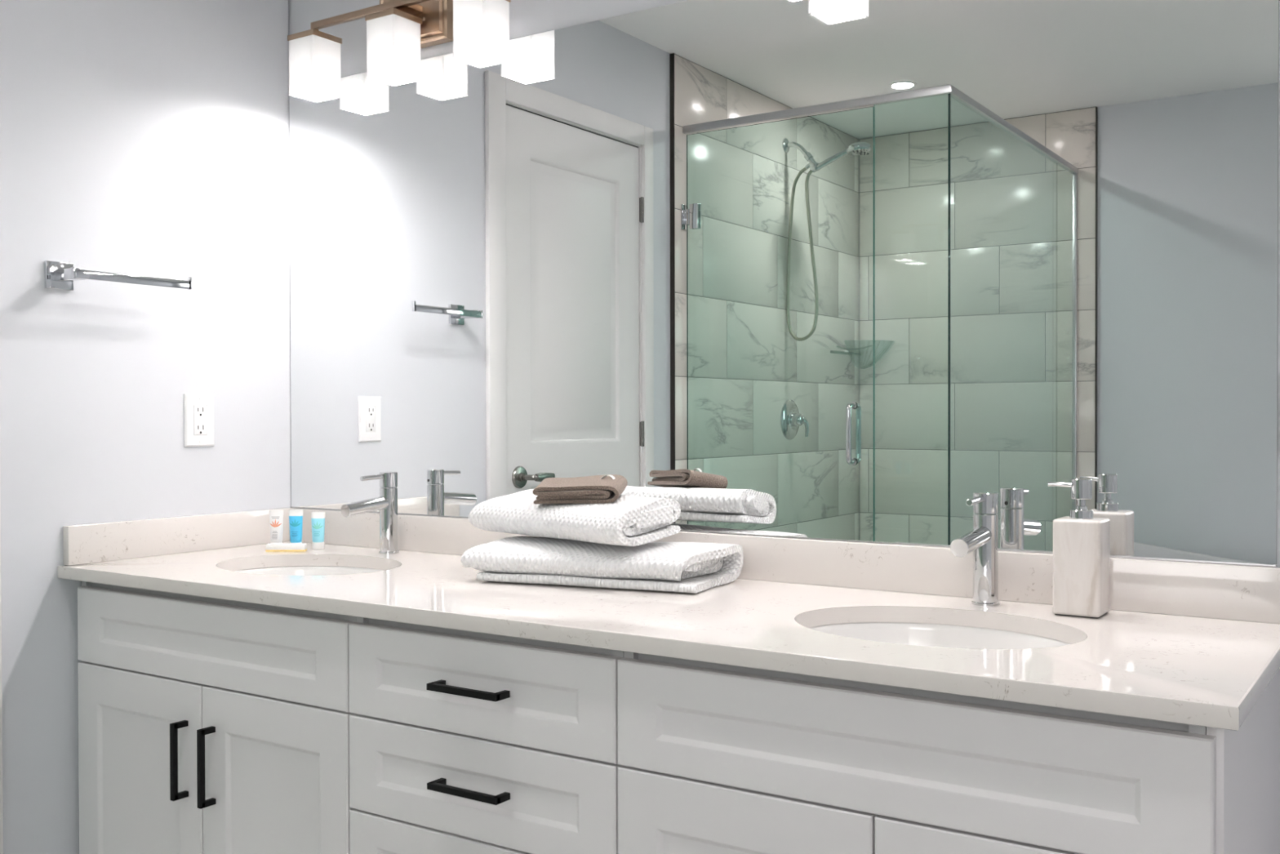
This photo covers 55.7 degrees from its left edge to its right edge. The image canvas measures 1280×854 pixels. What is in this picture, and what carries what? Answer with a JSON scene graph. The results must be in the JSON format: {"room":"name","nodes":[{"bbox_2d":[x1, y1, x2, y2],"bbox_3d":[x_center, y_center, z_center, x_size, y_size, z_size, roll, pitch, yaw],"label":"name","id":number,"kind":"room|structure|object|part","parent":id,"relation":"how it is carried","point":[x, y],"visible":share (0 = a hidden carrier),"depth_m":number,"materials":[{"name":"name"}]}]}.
{"room":"bathroom","nodes":[
{"label":"bathroom","id":0,"kind":"room"},
{"bbox_2d":[0,0,290,853],"bbox_3d":[-1.836,-0.103,1.556,0.138,2.419,3.402,0,1,34],"label":"wall","id":1,"kind":"structure","parent":0,"point":[147,138],"depth_m":2.56,"materials":[{"name":"white paint"}]},
{"bbox_2d":[0,491,3,853],"bbox_3d":[-1.513,0.042,1.997,0.187,2.119,0.878,0,1,34],"label":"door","id":2,"kind":"structure","parent":1,"relation":"in","point":[1,698],"depth_m":2.34,"materials":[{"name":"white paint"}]},
{"bbox_2d":[44,260,191,290],"bbox_3d":[-1.079,-0.306,2.519,0.086,0.056,0.281,0,1,34],"label":"towel bar","id":3,"kind":"object","parent":1,"relation":"attached to","point":[57,275],"visible":1,"depth_m":2.45,"materials":[{"name":"silver metal"}]},
{"bbox_3d":[-1.173,-0.305,2.447,0.008,0.056,0.058,0,1,34],"label":"wall plate","id":4,"kind":"part","parent":3,"relation":"part of","materials":[{"name":"silver metal"}]},
{"bbox_3d":[-1.142,-0.304,2.426,0.070,0.022,0.022,0,1,34],"label":"post","id":5,"kind":"part","parent":3,"relation":"part of","materials":[{"name":"silver metal"}]},
{"bbox_2d":[183,393,213,446],"bbox_3d":[-0.990,-0.015,2.726,0.007,0.118,0.077,0,1,34],"label":"outlet","id":6,"kind":"object","parent":1,"relation":"attached to","point":[198,408],"visible":1,"depth_m":2.72,"materials":[{"name":"white plastic"}]},
{"bbox_2d":[193,404,206,435],"bbox_3d":[-0.989,-0.015,2.725,0.004,0.066,0.033,0,1,34],"label":"receptacle","id":7,"kind":"object","parent":6,"relation":"attached to","point":[199,411],"depth_m":2.72,"materials":[{"name":"white plastic"}]},
{"bbox_2d":[288,0,1279,567],"bbox_3d":[0.529,-0.114,2.100,3.470,2.419,0.112,0,1,34],"label":"wall","id":8,"kind":"structure","parent":0,"point":[526,17],"depth_m":2.54,"materials":[{"name":"white paint"}]},
{"bbox_2d":[287,0,511,102],"bbox_3d":[-0.524,-0.869,2.649,0.587,0.226,0.126,0,1,34],"label":"vanity light","id":9,"kind":"object","parent":8,"relation":"attached to","point":[478,30],"visible":1,"depth_m":2.62,"materials":[{"name":"white glass"}]},
{"bbox_3d":[-0.743,-0.818,2.772,0.084,0.122,0.084,0,1,34],"label":"lamp shade","id":10,"kind":"part","parent":9,"relation":"part of","materials":[{"name":"white glass"}]},
{"bbox_3d":[-0.535,-0.817,2.633,0.084,0.122,0.084,0,1,34],"label":"lamp shade","id":11,"kind":"part","parent":9,"relation":"part of","materials":[{"name":"white glass"}]},
{"bbox_3d":[-0.521,-0.915,2.653,0.070,0.014,0.061,0,1,34],"label":"arm","id":12,"kind":"part","parent":9,"relation":"part of","materials":[{"name":"beige metal"}]},
{"bbox_3d":[-0.327,-0.816,2.494,0.084,0.122,0.084,0,1,34],"label":"lamp shade","id":13,"kind":"part","parent":9,"relation":"part of","materials":[{"name":"white glass"}]},
{"bbox_2d":[288,0,1279,567],"bbox_3d":[0.039,-0.307,2.350,2.132,1.012,0.010,0,1,34],"label":"mirror","id":14,"kind":"object","parent":8,"relation":"attached to","point":[857,270],"visible":0.88,"depth_m":2.16,"materials":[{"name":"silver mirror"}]},
{"bbox_2d":[289,507,1279,623],"bbox_3d":[0.053,0.239,2.333,2.141,0.079,0.020,0,1,34],"label":"backsplash","id":15,"kind":"structure","parent":8,"relation":"attached to","point":[1245,593],"depth_m":2.04,"materials":[{"name":"stone"}]},
{"bbox_2d":[786,0,802,2],"bbox_3d":[0.498,-0.864,1.967,0.587,0.226,0.126,0,1,34],"label":"vanity light","id":16,"kind":"object","parent":8,"relation":"attached to","point":[789,1],"visible":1,"depth_m":2.14,"materials":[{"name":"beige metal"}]},
{"bbox_3d":[-0.441,1.163,0.654,3.470,0.100,3.622,0,1,34],"label":"floor","id":17,"kind":"structure","parent":0,"visible":0},
{"bbox_2d":[77,581,356,853],"bbox_3d":[-0.677,0.700,2.477,0.804,0.789,0.595,0,1,34],"label":"vanity cabinet","id":18,"kind":"object","parent":17,"relation":"on","point":[206,725],"visible":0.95,"depth_m":2.23,"materials":[{"name":"grey wood"}]},
{"bbox_3d":[-0.975,0.732,2.369,0.398,0.504,0.019,0,1,34],"label":"door","id":19,"kind":"part","parent":18,"relation":"part of","materials":[{"name":"white paint"}]},
{"bbox_3d":[-0.859,0.621,2.259,0.010,0.143,0.034,0,1,34],"label":"pull handle","id":20,"kind":"part","parent":18,"relation":"part of","materials":[{"name":"black metal"}]},
{"bbox_3d":[-0.792,0.622,2.215,0.010,0.143,0.034,0,1,34],"label":"pull handle","id":21,"kind":"part","parent":18,"relation":"part of","materials":[{"name":"black metal"}]},
{"bbox_3d":[-0.646,0.734,2.150,0.386,0.504,0.019,0,1,34],"label":"door","id":22,"kind":"part","parent":18,"relation":"part of","materials":[{"name":"white paint"}]},
{"bbox_2d":[57,506,1279,730],"bbox_3d":[-0.115,0.255,2.099,2.161,0.105,0.594,0,1,34],"label":"countertop","id":23,"kind":"structure","parent":18,"relation":"on","point":[1185,642],"depth_m":1.88,"materials":[{"name":"stone"}]},
{"bbox_2d":[269,510,283,543],"bbox_3d":[-0.821,0.232,2.735,0.027,0.089,0.026,0,1,34],"label":"toiletry tube","id":24,"kind":"object","parent":23,"relation":"on","point":[276,517],"visible":0.87,"depth_m":2.73,"materials":[{"name":"white plastic"}]},
{"bbox_2d":[265,542,306,551],"bbox_3d":[-0.788,0.269,2.702,0.087,0.016,0.021,0,1,0],"label":"soap bar","id":25,"kind":"object","parent":23,"relation":"on","point":[284,547],"visible":1,"depth_m":2.69,"materials":[{"name":"white"}]},
{"bbox_2d":[288,509,302,542],"bbox_3d":[-0.776,0.231,2.735,0.027,0.090,0.026,0,1,34],"label":"toiletry tube","id":26,"kind":"object","parent":23,"relation":"on","point":[295,516],"visible":0.86,"depth_m":2.73,"materials":[{"name":"blue plastic"}]},
{"bbox_2d":[233,565,385,575],"bbox_3d":[-0.674,0.385,2.471,0.453,0.160,0.356,0,1,34],"label":"sink","id":27,"kind":"object","parent":23,"relation":"in","point":[290,570],"visible":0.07,"depth_m":2.64,"materials":[{"name":"white ceramic"}]},
{"bbox_2d":[311,511,324,549],"bbox_3d":[-0.728,0.234,2.741,0.027,0.084,0.026,0,1,34],"label":"toiletry tube","id":28,"kind":"object","parent":23,"relation":"on","point":[317,518],"visible":1,"depth_m":2.73,"materials":[{"name":"teal plastic"}]},
{"bbox_2d":[341,471,399,554],"bbox_3d":[-0.580,0.188,2.615,0.044,0.178,0.149,0,1,34],"label":"faucet","id":29,"kind":"object","parent":23,"relation":"on","point":[386,503],"visible":1,"depth_m":2.64,"materials":[{"name":"silver metal"}]},
{"bbox_3d":[-0.590,0.171,2.601,0.028,0.039,0.117,0,1,34],"label":"spout","id":30,"kind":"part","parent":29,"relation":"part of","materials":[{"name":"silver metal"}]},
{"bbox_3d":[-0.578,0.109,2.617,0.010,0.013,0.063,0,1,34],"label":"lever","id":31,"kind":"part","parent":29,"relation":"part of","materials":[{"name":"silver metal"}]},
{"bbox_2d":[461,536,743,593],"bbox_3d":[-0.070,0.244,2.209,0.475,0.070,0.206,0,1,23],"label":"folded towel","id":32,"kind":"object","parent":23,"relation":"on","point":[695,567],"visible":0.98,"depth_m":2.13,"materials":[{"name":"white fabric"}]},
{"bbox_2d":[468,488,680,546],"bbox_3d":[-0.122,0.164,2.259,0.406,0.079,0.185,0,1,44],"label":"folded towel","id":33,"kind":"object","parent":32,"relation":"on","point":[628,520],"visible":0.91,"depth_m":2.16,"materials":[{"name":"white fabric"}]},
{"bbox_2d":[532,474,627,503],"bbox_3d":[-0.110,0.114,2.230,0.164,0.052,0.100,0,1,11],"label":"washcloth","id":34,"kind":"object","parent":33,"relation":"on","point":[596,489],"visible":1,"depth_m":2.20,"materials":[{"name":"brown fabric"}]},
{"bbox_2d":[808,622,1071,648],"bbox_3d":[0.423,0.391,1.740,0.458,0.160,0.356,0,1,34],"label":"sink","id":35,"kind":"object","parent":23,"relation":"in","point":[938,635],"visible":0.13,"depth_m":1.89,"materials":[{"name":"white ceramic"}]},
{"bbox_2d":[950,491,999,605],"bbox_3d":[0.521,0.194,1.885,0.044,0.178,0.149,0,1,34],"label":"faucet","id":36,"kind":"object","parent":23,"relation":"on","point":[983,540],"visible":1,"depth_m":1.91,"materials":[{"name":"silver metal"}]},
{"bbox_3d":[0.512,0.176,1.871,0.028,0.039,0.117,0,1,34],"label":"spout","id":37,"kind":"part","parent":36,"relation":"part of","materials":[{"name":"silver metal"}]},
{"bbox_3d":[0.523,0.115,1.888,0.010,0.013,0.063,0,1,34],"label":"lever","id":38,"kind":"part","parent":36,"relation":"part of","materials":[{"name":"silver metal"}]},
{"bbox_2d":[1048,478,1110,617],"bbox_3d":[0.663,0.180,1.837,0.081,0.204,0.069,0,1,34],"label":"soap dispenser","id":39,"kind":"object","parent":23,"relation":"on","point":[1081,576],"visible":1,"depth_m":1.81,"materials":[{"name":"white ceramic"}]},
{"bbox_2d":[1052,515,1110,617],"bbox_3d":[0.668,0.210,1.833,0.069,0.143,0.069,0,1,34],"label":"bottle","id":40,"kind":"object","parent":39,"relation":"attached to","point":[1081,576],"depth_m":1.81,"materials":[{"name":"white ceramic"}]},
{"bbox_2d":[348,616,623,853],"bbox_3d":[-0.115,0.702,2.102,0.546,0.789,0.595,0,1,34],"label":"vanity cabinet","id":41,"kind":"object","parent":17,"relation":"on","point":[461,741],"visible":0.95,"depth_m":1.87,"materials":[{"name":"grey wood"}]},
{"bbox_3d":[-0.256,0.727,1.890,0.544,0.168,0.019,0,1,34],"label":"drawer","id":42,"kind":"part","parent":41,"relation":"part of","materials":[{"name":"white paint"}]},
{"bbox_3d":[-0.264,0.559,1.862,0.141,0.010,0.034,0,1,34],"label":"pull handle","id":43,"kind":"part","parent":41,"relation":"part of","materials":[{"name":"black metal"}]},
{"bbox_3d":[-0.265,0.404,1.860,0.141,0.010,0.034,0,1,34],"label":"pull handle","id":44,"kind":"part","parent":41,"relation":"part of","materials":[{"name":"black metal"}]},
{"bbox_3d":[-0.257,0.561,1.888,0.544,0.156,0.019,0,1,34],"label":"drawer","id":45,"kind":"part","parent":41,"relation":"part of","materials":[{"name":"white paint"}]},
{"bbox_3d":[-0.257,0.405,1.886,0.544,0.150,0.019,0,1,34],"label":"drawer","id":46,"kind":"part","parent":41,"relation":"part of","materials":[{"name":"white paint"}]},
{"bbox_2d":[617,651,1279,853],"bbox_3d":[0.440,0.705,1.732,0.785,0.789,0.596,0,1,34],"label":"vanity cabinet","id":47,"kind":"object","parent":17,"relation":"on","point":[713,757],"visible":0.66,"depth_m":1.50,"materials":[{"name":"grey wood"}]},
{"bbox_3d":[0.134,0.737,1.630,0.387,0.504,0.019,0,1,34],"label":"door","id":48,"kind":"part","parent":47,"relation":"part of","materials":[{"name":"white paint"}]},
{"bbox_3d":[0.458,0.739,1.414,0.386,0.504,0.019,0,1,34],"label":"door","id":49,"kind":"part","parent":47,"relation":"part of","materials":[{"name":"white paint"}]},
{"bbox_3d":[0.774,0.707,1.542,0.018,0.789,0.542,0,1,34],"label":"panel","id":50,"kind":"part","parent":47,"relation":"part of","materials":[{"name":"white paint"}]}
]}

